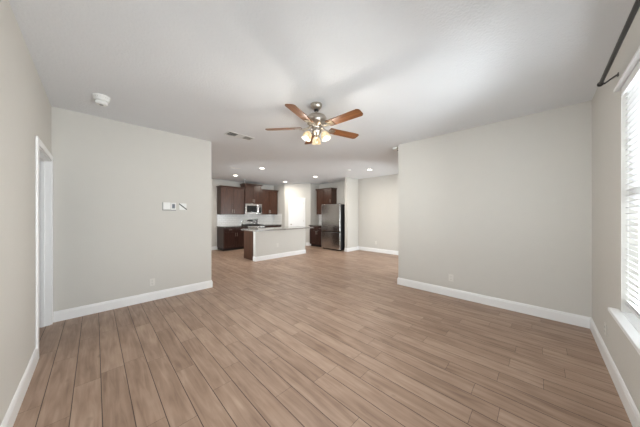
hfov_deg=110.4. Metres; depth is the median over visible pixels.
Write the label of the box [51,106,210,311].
wall
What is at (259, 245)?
kitchen island
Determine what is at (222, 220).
backsplash
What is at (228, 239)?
base cabinet
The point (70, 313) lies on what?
baseboard
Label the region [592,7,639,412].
wall
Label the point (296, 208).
door
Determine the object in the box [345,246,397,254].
baseboard
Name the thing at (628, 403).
baseboard
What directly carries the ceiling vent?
in the ceiling
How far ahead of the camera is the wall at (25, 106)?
1.57 m
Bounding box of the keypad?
[171,203,175,210]
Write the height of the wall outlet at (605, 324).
0.116 m
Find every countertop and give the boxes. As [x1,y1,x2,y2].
[217,225,247,227]
[241,226,312,231]
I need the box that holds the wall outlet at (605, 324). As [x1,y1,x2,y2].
[604,322,606,336]
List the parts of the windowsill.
sill, frame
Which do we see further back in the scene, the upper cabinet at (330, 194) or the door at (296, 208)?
the door at (296, 208)
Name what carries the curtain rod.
attached to the wall at (610, 229)
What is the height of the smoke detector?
0.100 m
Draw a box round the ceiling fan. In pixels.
[265,102,362,144]
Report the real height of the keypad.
0.134 m
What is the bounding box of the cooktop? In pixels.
[242,224,264,225]
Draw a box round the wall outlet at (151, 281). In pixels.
[149,278,154,285]
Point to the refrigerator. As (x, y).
(332, 215)
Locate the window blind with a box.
[613,46,639,319]
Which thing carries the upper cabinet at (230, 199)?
attached to the wall at (214, 182)
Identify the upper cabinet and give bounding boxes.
[216,185,244,214]
[240,183,262,203]
[257,189,277,214]
[315,188,324,214]
[323,187,336,203]
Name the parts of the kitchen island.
panel, skirting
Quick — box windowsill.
[608,199,639,354]
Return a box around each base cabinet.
[217,227,247,250]
[310,226,321,246]
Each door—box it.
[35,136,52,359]
[288,198,304,226]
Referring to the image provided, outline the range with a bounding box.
[241,219,264,228]
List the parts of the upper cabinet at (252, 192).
door, crown, door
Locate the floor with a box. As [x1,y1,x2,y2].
[13,245,631,426]
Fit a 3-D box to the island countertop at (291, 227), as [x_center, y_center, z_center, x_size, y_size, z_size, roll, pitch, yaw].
[-1.373,0.476,7.570,0.880,0.040,2.330,0,0,45]
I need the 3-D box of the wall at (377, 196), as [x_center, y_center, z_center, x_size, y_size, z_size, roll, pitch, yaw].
[1.215,0.000,9.011,7.230,2.740,0.120,0,0,45]
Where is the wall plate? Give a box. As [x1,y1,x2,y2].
[179,203,186,209]
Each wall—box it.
[0,0,50,425]
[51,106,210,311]
[211,179,273,249]
[274,183,318,244]
[319,174,397,250]
[345,177,357,247]
[398,100,591,316]
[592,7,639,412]
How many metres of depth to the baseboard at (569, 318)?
3.22 m
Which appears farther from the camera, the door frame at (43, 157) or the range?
the range
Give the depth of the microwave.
9.31 m
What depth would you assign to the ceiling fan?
2.69 m
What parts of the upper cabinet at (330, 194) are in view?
door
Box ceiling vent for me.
[224,131,254,140]
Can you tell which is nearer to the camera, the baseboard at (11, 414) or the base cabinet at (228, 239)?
the baseboard at (11, 414)
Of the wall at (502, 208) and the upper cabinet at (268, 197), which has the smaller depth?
the wall at (502, 208)
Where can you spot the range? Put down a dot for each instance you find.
(251, 223)
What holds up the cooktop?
in the range
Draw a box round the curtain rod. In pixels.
[597,0,639,86]
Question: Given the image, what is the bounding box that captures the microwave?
[244,204,261,213]
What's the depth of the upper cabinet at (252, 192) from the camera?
9.32 m
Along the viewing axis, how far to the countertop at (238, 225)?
8.49 m
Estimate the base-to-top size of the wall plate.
0.112 m
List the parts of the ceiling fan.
blade, blade, lamp shade, lamp shade, lamp shade, blade, blade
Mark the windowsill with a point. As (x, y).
(629, 323)
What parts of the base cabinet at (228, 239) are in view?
drawer, door, door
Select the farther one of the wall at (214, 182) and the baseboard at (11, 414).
the wall at (214, 182)
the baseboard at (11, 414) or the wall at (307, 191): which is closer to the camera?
the baseboard at (11, 414)
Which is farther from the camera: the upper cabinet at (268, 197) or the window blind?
the upper cabinet at (268, 197)
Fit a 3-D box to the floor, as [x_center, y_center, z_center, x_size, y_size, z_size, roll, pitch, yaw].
[-1.090,1.410,4.962,9.650,0.080,9.120,0,0,45]
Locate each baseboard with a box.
[0,348,37,426]
[53,280,212,322]
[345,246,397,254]
[397,277,591,328]
[590,318,639,426]
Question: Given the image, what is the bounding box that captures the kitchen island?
[244,229,305,261]
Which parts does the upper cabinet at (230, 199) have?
door, crown, door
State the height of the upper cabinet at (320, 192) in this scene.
1.112 m
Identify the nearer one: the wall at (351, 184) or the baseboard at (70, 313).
the baseboard at (70, 313)
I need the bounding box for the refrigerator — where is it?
[321,204,344,250]
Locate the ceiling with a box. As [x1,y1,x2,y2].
[9,0,635,185]
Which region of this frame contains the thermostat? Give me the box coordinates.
[162,202,169,209]
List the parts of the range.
panel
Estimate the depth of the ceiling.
2.05 m
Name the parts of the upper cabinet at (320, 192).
door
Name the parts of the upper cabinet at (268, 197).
door, door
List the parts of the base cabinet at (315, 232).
door, door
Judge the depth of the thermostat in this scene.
3.66 m
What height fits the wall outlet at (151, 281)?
0.116 m
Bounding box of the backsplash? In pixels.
[217,214,281,225]
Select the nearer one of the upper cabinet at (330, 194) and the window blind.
the window blind
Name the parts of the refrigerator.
freezer drawer, door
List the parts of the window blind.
rail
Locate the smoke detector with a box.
[92,93,110,106]
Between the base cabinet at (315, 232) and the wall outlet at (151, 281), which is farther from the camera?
the base cabinet at (315, 232)

